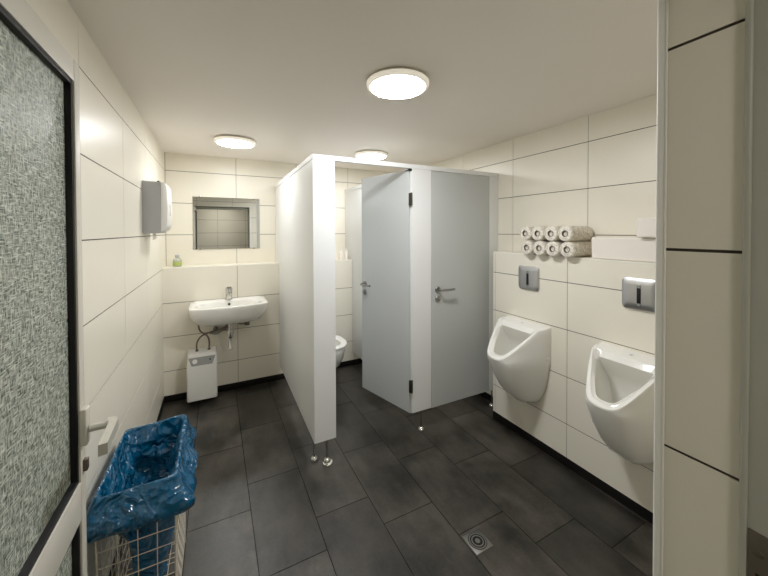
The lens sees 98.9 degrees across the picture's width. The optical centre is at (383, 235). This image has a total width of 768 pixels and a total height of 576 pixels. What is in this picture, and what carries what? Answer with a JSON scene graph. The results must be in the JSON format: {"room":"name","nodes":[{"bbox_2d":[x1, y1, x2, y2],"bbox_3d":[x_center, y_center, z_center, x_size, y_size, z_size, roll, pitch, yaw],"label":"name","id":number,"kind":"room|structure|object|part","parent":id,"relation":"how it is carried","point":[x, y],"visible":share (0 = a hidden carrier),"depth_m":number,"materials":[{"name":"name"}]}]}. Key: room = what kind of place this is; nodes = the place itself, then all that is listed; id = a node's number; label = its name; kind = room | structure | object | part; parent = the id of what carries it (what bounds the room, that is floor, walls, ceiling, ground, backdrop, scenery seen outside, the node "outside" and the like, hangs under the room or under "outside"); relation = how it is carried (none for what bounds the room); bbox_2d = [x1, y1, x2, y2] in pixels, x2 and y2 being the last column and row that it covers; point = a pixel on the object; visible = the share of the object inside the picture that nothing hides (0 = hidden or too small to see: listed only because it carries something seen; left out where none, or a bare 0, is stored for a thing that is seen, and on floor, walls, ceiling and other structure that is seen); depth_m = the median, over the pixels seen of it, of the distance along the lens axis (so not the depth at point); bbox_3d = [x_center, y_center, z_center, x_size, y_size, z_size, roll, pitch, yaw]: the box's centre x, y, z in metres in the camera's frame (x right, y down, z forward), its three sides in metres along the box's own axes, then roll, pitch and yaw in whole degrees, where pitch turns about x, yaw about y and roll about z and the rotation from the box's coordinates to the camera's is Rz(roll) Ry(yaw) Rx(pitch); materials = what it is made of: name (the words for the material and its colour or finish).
{"room":"public restroom","nodes":[
{"label":"public restroom","id":0,"kind":"room"},
{"bbox_2d":[26,0,165,575],"bbox_3d":[-1.286,0.367,1.473,0.120,2.256,3.788,-1,1,-27],"label":"wall","id":1,"kind":"structure","parent":0,"point":[122,264],"depth_m":1.49,"materials":[{"name":"beige tile"}]},
{"bbox_2d":[108,398,163,575],"bbox_3d":[-1.212,1.464,1.483,0.003,0.059,3.190,-1,1,-27],"label":"baseboard","id":2,"kind":"structure","parent":1,"relation":"attached to","point":[162,405],"depth_m":1.56,"materials":[{"name":"tile"}]},
{"bbox_2d":[142,180,171,239],"bbox_3d":[-1.551,-0.170,2.263,0.138,0.391,0.283,-1,1,-27],"label":"paper towel dispenser","id":3,"kind":"object","parent":1,"relation":"attached to","point":[156,196],"visible":1,"depth_m":2.14,"materials":[{"name":"grey plastic"}]},
{"bbox_2d":[162,259,358,395],"bbox_3d":[-0.849,0.867,3.576,2.569,1.190,0.221,-1,1,-27],"label":"wall","id":4,"kind":"structure","parent":0,"point":[255,353],"depth_m":3.15,"materials":[{"name":"beige tile"}]},
{"bbox_2d":[173,255,181,266],"bbox_3d":[-1.912,0.229,3.041,0.073,0.108,0.073,-1,1,-27],"label":"soap bottle","id":5,"kind":"object","parent":4,"relation":"on","point":[177,262],"visible":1,"depth_m":3.02,"materials":[{"name":"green plastic"}]},
{"bbox_2d":[187,325,227,402],"bbox_3d":[-1.581,1.090,2.970,0.337,0.678,0.207,-1,1,-27],"label":"water heater","id":6,"kind":"object","parent":4,"relation":"attached to","point":[201,362],"visible":0.94,"depth_m":2.88,"materials":[{"name":"white plastic"}]},
{"bbox_3d":[-1.589,1.091,2.873,0.208,0.066,0.034,-1,1,-27],"label":"control panel","id":7,"kind":"part","parent":6,"relation":"part of","materials":[{"name":"grey plastic"}]},
{"bbox_3d":[-1.627,1.229,2.949,0.234,0.402,0.193,-1,1,-27],"label":"casing","id":8,"kind":"part","parent":6,"relation":"part of","materials":[{"name":"white plastic"}]},
{"bbox_2d":[188,296,267,349],"bbox_3d":[-1.383,0.818,2.946,0.626,0.447,0.415,-1,1,-27],"label":"washbasin","id":9,"kind":"object","parent":4,"relation":"attached to","point":[240,310],"visible":0.98,"depth_m":2.85,"materials":[{"name":"white ceramic"}]},
{"bbox_2d":[188,296,267,326],"bbox_3d":[-1.383,0.688,2.944,0.626,0.187,0.415,-1,1,-27],"label":"basin","id":10,"kind":"object","parent":9,"relation":"in","point":[215,312],"depth_m":2.83,"materials":[{"name":"white ceramic"}]},
{"bbox_2d":[225,287,232,299],"bbox_3d":[-1.427,0.527,3.026,0.062,0.131,0.157,-1,1,-27],"label":"mixer tap","id":11,"kind":"object","parent":9,"relation":"on","point":[228,290],"visible":1,"depth_m":3.04,"materials":[{"name":"silver metal"}]},
{"bbox_2d":[164,358,361,402],"bbox_3d":[-0.797,1.433,3.487,2.569,0.059,0.003,-1,1,-27],"label":"baseboard","id":12,"kind":"structure","parent":4,"relation":"attached to","point":[180,396],"depth_m":3.21,"materials":[{"name":"tile"}]},
{"bbox_2d":[335,307,346,367],"bbox_3d":[-0.586,0.983,3.281,0.380,0.765,0.549,-1,1,-27],"label":"toilet","id":13,"kind":"object","parent":4,"relation":"attached to","point":[341,343],"visible":0.2,"depth_m":3.14,"materials":[{"name":"white ceramic"}]},
{"bbox_3d":[-0.587,1.217,3.289,0.370,0.298,0.539,-1,1,-27],"label":"bowl","id":14,"kind":"part","parent":13,"relation":"part of","materials":[{"name":"white ceramic"}]},
{"bbox_3d":[-0.564,1.053,3.240,0.380,0.024,0.455,-1,1,-27],"label":"seat","id":15,"kind":"part","parent":13,"relation":"part of","materials":[{"name":"white plastic"}]},
{"bbox_2d":[339,250,342,259],"bbox_3d":[-0.488,0.211,3.720,0.049,0.114,0.049,-1,1,-27],"label":"bottle","id":16,"kind":"object","parent":4,"relation":"on","point":[340,251],"visible":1,"depth_m":3.70,"materials":[{"name":"white plastic"}]},
{"bbox_2d":[344,249,347,259],"bbox_3d":[-0.432,0.210,3.749,0.049,0.114,0.049,-1,1,-27],"label":"bottle","id":17,"kind":"object","parent":4,"relation":"on","point":[345,251],"visible":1,"depth_m":3.73,"materials":[{"name":"white plastic"}]},
{"bbox_2d":[164,152,392,265],"bbox_3d":[-0.928,0.333,3.718,2.569,2.256,0.120,-1,1,-27],"label":"wall","id":18,"kind":"structure","parent":0,"point":[187,176],"depth_m":3.32,"materials":[{"name":"beige tile"}]},
{"bbox_2d":[192,196,259,249],"bbox_3d":[-1.573,-0.128,3.308,0.608,0.524,0.010,-1,1,-27],"label":"wall mirror","id":19,"kind":"object","parent":18,"relation":"attached to","point":[218,222],"visible":1,"depth_m":3.30,"materials":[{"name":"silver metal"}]},
{"bbox_2d":[67,0,657,172],"bbox_3d":[-0.148,-0.811,1.227,3.673,0.100,5.238,-1,1,-27],"label":"ceiling","id":20,"kind":"structure","parent":0,"point":[288,77],"depth_m":1.48,"materials":[{"name":"paint"}]},
{"bbox_2d":[214,135,255,147],"bbox_3d":[-1.205,-0.759,2.665,0.309,0.039,0.309,-1,1,-27],"label":"ceiling light","id":21,"kind":"object","parent":20,"relation":"in","point":[226,140],"visible":1,"depth_m":2.60,"materials":[{"name":"white plastic"}]},
{"bbox_2d":[217,139,252,147],"bbox_3d":[-1.205,-0.742,2.666,0.272,0.005,0.272,-1,1,-27],"label":"diffuser","id":22,"kind":"object","parent":21,"relation":"attached to","point":[233,143],"depth_m":2.63,"materials":[{"name":"white plastic"}]},
{"bbox_2d":[355,150,387,159],"bbox_3d":[-0.120,-0.770,3.143,0.309,0.039,0.309,-1,1,-27],"label":"ceiling light","id":23,"kind":"object","parent":20,"relation":"in","point":[368,154],"visible":0.91,"depth_m":3.07,"materials":[{"name":"white plastic"}]},
{"bbox_2d":[357,154,385,159],"bbox_3d":[-0.120,-0.753,3.143,0.272,0.005,0.272,-1,1,-27],"label":"diffuser","id":24,"kind":"object","parent":23,"relation":"attached to","point":[361,156],"depth_m":3.11,"materials":[{"name":"white plastic"}]},
{"bbox_2d":[367,68,428,98],"bbox_3d":[0.068,-0.748,1.630,0.309,0.039,0.309,-1,1,-27],"label":"recessed light","id":25,"kind":"object","parent":20,"relation":"in","point":[391,83],"visible":1,"depth_m":1.57,"materials":[{"name":"white plastic"}]},
{"bbox_2d":[370,75,424,98],"bbox_3d":[0.068,-0.731,1.631,0.272,0.005,0.272,-1,1,-27],"label":"diffuser","id":26,"kind":"object","parent":25,"relation":"attached to","point":[384,86],"depth_m":1.60,"materials":[{"name":"white plastic"}]},
{"bbox_2d":[113,363,652,575],"bbox_3d":[-0.140,1.544,1.262,3.673,0.100,5.238,-1,1,-27],"label":"floor","id":27,"kind":"structure","parent":0,"point":[394,498],"depth_m":1.86,"materials":[{"name":"tile"}]},
{"bbox_2d":[95,511,185,575],"bbox_3d":[-0.973,1.193,1.363,0.241,0.603,0.452,-1,1,-27],"label":"basket","id":28,"kind":"object","parent":27,"relation":"on","point":[178,571],"visible":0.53,"depth_m":1.26,"materials":[{"name":"beige metal"}]},
{"bbox_2d":[86,414,198,575],"bbox_3d":[-0.961,1.167,1.366,0.337,0.586,0.545,-1,1,-27],"label":"liner","id":29,"kind":"object","parent":28,"relation":"in","point":[149,478],"visible":0.98,"depth_m":1.23,"materials":[{"name":"blue plastic"}]},
{"bbox_2d":[275,154,498,466],"bbox_3d":[-0.092,0.465,3.139,1.611,2.002,1.669,-1,1,-27],"label":"toilet cubicle","id":30,"kind":"object","parent":27,"relation":"on","point":[421,241],"visible":1,"depth_m":2.56,"materials":[{"name":"white laminate"}]},
{"bbox_3d":[-0.798,0.411,2.826,0.027,1.817,1.581,-1,1,-26],"label":"panel","id":31,"kind":"part","parent":30,"relation":"part of","materials":[{"name":"white laminate"}]},
{"bbox_3d":[-0.389,0.420,2.133,0.145,1.817,0.030,-1,1,-27],"label":"post","id":32,"kind":"part","parent":30,"relation":"part of","materials":[{"name":"white laminate"}]},
{"bbox_3d":[-0.084,0.404,3.193,0.026,1.817,1.579,-1,1,-27],"label":"divider panel","id":33,"kind":"part","parent":30,"relation":"part of","materials":[{"name":"white laminate"}]},
{"bbox_3d":[-0.159,0.445,2.756,0.060,0.118,0.160,-1,1,-27],"label":"door handle","id":34,"kind":"part","parent":30,"relation":"part of","materials":[{"name":"silver metal"}]},
{"bbox_3d":[0.009,0.413,2.647,0.026,1.807,0.563,-1,1,-43],"label":"cubicle door","id":35,"kind":"part","parent":30,"relation":"part of","materials":[{"name":"grey laminate"}]},
{"bbox_3d":[-0.105,-0.520,3.152,1.604,0.032,1.612,-1,1,-27],"label":"head rail","id":36,"kind":"part","parent":30,"relation":"part of","materials":[{"name":"white laminate"}]},
{"bbox_3d":[0.275,0.409,2.473,0.173,1.809,0.030,-1,1,-27],"label":"post","id":37,"kind":"part","parent":30,"relation":"part of","materials":[{"name":"white laminate"}]},
{"bbox_3d":[0.472,0.446,2.525,0.150,0.118,0.062,-1,1,-27],"label":"door handle","id":38,"kind":"part","parent":30,"relation":"part of","materials":[{"name":"silver metal"}]},
{"bbox_3d":[0.617,0.411,2.648,0.592,1.807,0.026,-1,1,-27],"label":"cubicle door","id":39,"kind":"part","parent":30,"relation":"part of","materials":[{"name":"grey laminate"}]},
{"bbox_3d":[0.927,0.406,2.808,0.100,1.817,0.030,-1,1,-27],"label":"post","id":40,"kind":"part","parent":30,"relation":"part of","materials":[{"name":"white laminate"}]},
{"bbox_2d":[462,528,492,554],"bbox_3d":[0.456,1.486,1.603,0.104,0.004,0.104,-1,1,-27],"label":"floor drain","id":41,"kind":"object","parent":27,"relation":"on","point":[475,539],"visible":1,"depth_m":1.60,"materials":[{"name":"silver metal"}]},
{"bbox_2d":[428,94,656,394],"bbox_3d":[1.106,0.341,2.701,0.120,2.256,3.788,-1,1,-27],"label":"wall","id":42,"kind":"structure","parent":0,"point":[597,171],"depth_m":2.17,"materials":[{"name":"beige tile"}]},
{"bbox_2d":[493,251,654,512],"bbox_3d":[1.340,0.807,1.939,0.171,1.345,1.686,-1,1,-27],"label":"wall","id":43,"kind":"structure","parent":0,"point":[579,298],"depth_m":2.05,"materials":[{"name":"beige tile"}]},
{"bbox_2d":[487,315,550,402],"bbox_3d":[0.881,0.894,2.283,0.336,0.568,0.376,-1,1,-27],"label":"urinal","id":44,"kind":"object","parent":43,"relation":"attached to","point":[519,350],"visible":1,"depth_m":2.19,"materials":[{"name":"white ceramic"}]},
{"bbox_2d":[518,265,538,290],"bbox_3d":[1.024,0.298,2.336,0.024,0.168,0.168,-1,1,-27],"label":"flush plate","id":45,"kind":"object","parent":43,"relation":"attached to","point":[528,277],"visible":1,"depth_m":2.32,"materials":[{"name":"grey metal"}]},
{"bbox_2d":[521,240,547,254],"bbox_3d":[1.089,0.080,2.340,0.222,0.098,0.098,-1,1,-27],"label":"paper towel roll","id":46,"kind":"object","parent":43,"relation":"on","point":[526,246],"visible":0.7,"depth_m":2.29,"materials":[{"name":"white paper"}]},
{"bbox_2d":[520,226,533,239],"bbox_3d":[1.083,-0.019,2.350,0.222,0.098,0.098,-1,1,-27],"label":"paper towel roll","id":47,"kind":"object","parent":46,"relation":"on","point":[525,232],"visible":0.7,"depth_m":2.29,"materials":[{"name":"white paper"}]},
{"bbox_2d":[533,241,550,254],"bbox_3d":[1.133,0.081,2.253,0.222,0.098,0.098,-1,1,-27],"label":"paper towel roll","id":48,"kind":"object","parent":43,"relation":"on","point":[539,247],"visible":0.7,"depth_m":2.20,"materials":[{"name":"white paper"}]},
{"bbox_2d":[531,226,548,240],"bbox_3d":[1.128,-0.018,2.262,0.222,0.098,0.098,-1,1,-27],"label":"paper towel roll","id":49,"kind":"object","parent":48,"relation":"on","point":[537,233],"visible":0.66,"depth_m":2.21,"materials":[{"name":"white paper"}]},
{"bbox_2d":[546,241,575,255],"bbox_3d":[1.178,0.082,2.165,0.222,0.098,0.098,-1,1,-27],"label":"paper towel roll","id":50,"kind":"object","parent":43,"relation":"on","point":[553,247],"visible":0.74,"depth_m":2.11,"materials":[{"name":"white paper"}]},
{"bbox_2d":[544,226,562,240],"bbox_3d":[1.173,-0.017,2.174,0.222,0.098,0.098,-1,1,-27],"label":"paper towel roll","id":51,"kind":"object","parent":50,"relation":"on","point":[551,232],"visible":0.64,"depth_m":2.12,"materials":[{"name":"white paper"}]},
{"bbox_2d":[479,392,652,523],"bbox_3d":[0.998,1.440,2.617,0.171,0.059,3.190,-1,1,-27],"label":"baseboard","id":52,"kind":"structure","parent":43,"relation":"attached to","point":[623,499],"depth_m":2.03,"materials":[{"name":"tile"}]},
{"bbox_2d":[560,241,591,256],"bbox_3d":[1.223,0.083,2.078,0.222,0.098,0.098,-1,1,-27],"label":"paper towel roll","id":53,"kind":"object","parent":43,"relation":"on","point":[578,248],"visible":0.98,"depth_m":2.03,"materials":[{"name":"white paper"}]},
{"bbox_2d":[558,226,592,240],"bbox_3d":[1.218,-0.015,2.087,0.222,0.098,0.098,-1,1,-27],"label":"paper towel roll","id":54,"kind":"object","parent":53,"relation":"on","point":[565,233],"visible":1,"depth_m":2.04,"materials":[{"name":"white paper"}]},
{"bbox_2d":[585,342,654,464],"bbox_3d":[1.194,0.902,1.673,0.336,0.568,0.376,-1,1,-27],"label":"urinal","id":55,"kind":"object","parent":43,"relation":"attached to","point":[619,397],"visible":0.85,"depth_m":1.63,"materials":[{"name":"white ceramic"}]},
{"bbox_2d":[592,237,655,262],"bbox_3d":[1.424,0.072,1.767,0.152,0.127,0.522,-1,1,-27],"label":"pack","id":56,"kind":"object","parent":43,"relation":"on","point":[613,248],"visible":0.44,"depth_m":1.80,"materials":[{"name":"white paper"}]},
{"bbox_2d":[637,217,655,237],"bbox_3d":[1.480,-0.042,1.620,0.184,0.102,0.332,-1,1,-27],"label":"pack","id":57,"kind":"object","parent":56,"relation":"on","point":[646,227],"visible":0.29,"depth_m":1.68,"materials":[{"name":"white paper"}]},
{"bbox_2d":[622,277,654,312],"bbox_3d":[1.338,0.306,1.723,0.024,0.168,0.168,-1,1,-27],"label":"flush plate","id":58,"kind":"object","parent":43,"relation":"attached to","point":[637,293],"visible":0.88,"depth_m":1.72,"materials":[{"name":"grey metal"}]},
{"bbox_2d":[663,0,744,575],"bbox_3d":[0.715,0.374,0.518,2.809,2.256,0.260,-1,1,-27],"label":"wall","id":59,"kind":"structure","parent":0,"point":[706,38],"depth_m":0.46,"materials":[{"name":"beige tile"}]},
{"bbox_2d":[0,0,118,575],"bbox_3d":[-0.547,0.535,0.459,0.120,1.920,0.873,-1,1,-27],"label":"door","id":60,"kind":"structure","parent":59,"relation":"in","point":[45,427],"depth_m":0.66,"materials":[{"name":"beige paint"}]},
{"bbox_3d":[-0.593,0.121,0.454,0.008,0.971,0.754,-1,1,-27],"label":"glass pane","id":61,"kind":"part","parent":60,"relation":"part of","materials":[{"name":"glass"}]},
{"bbox_3d":[-0.590,1.031,0.468,0.008,0.640,0.754,-1,1,-27],"label":"glass pane","id":62,"kind":"part","parent":60,"relation":"part of","materials":[{"name":"glass"}]},
{"bbox_3d":[-0.745,0.472,0.818,0.015,0.091,0.029,-1,1,-27],"label":"handle plate","id":63,"kind":"part","parent":60,"relation":"part of","materials":[{"name":"beige paint"}]},
{"bbox_3d":[-0.683,0.481,0.787,0.062,0.026,0.132,-1,1,-27],"label":"handle lever","id":64,"kind":"part","parent":60,"relation":"part of","materials":[{"name":"silver metal"}]},
{"bbox_2d":[653,0,667,575],"bbox_3d":[0.434,0.508,0.518,0.016,1.989,0.014,-1,1,-27],"label":"trim","id":65,"kind":"structure","parent":59,"relation":"attached to","point":[662,39],"depth_m":0.51,"materials":[{"name":"silver metal"}]},
{"bbox_2d":[738,0,767,575],"bbox_3d":[0.098,0.514,0.140,0.974,1.992,0.187,-1,1,-27],"label":"trim","id":66,"kind":"structure","parent":59,"relation":"attached to","point":[753,462],"depth_m":0.42,"materials":[{"name":"grey paint"}]},
{"bbox_3d":[0.488,0.488,0.390,0.004,0.223,0.080,-1,1,-27],"label":"strike plate","id":67,"kind":"part","parent":66,"relation":"part of","materials":[{"name":"grey metal"}]}
]}

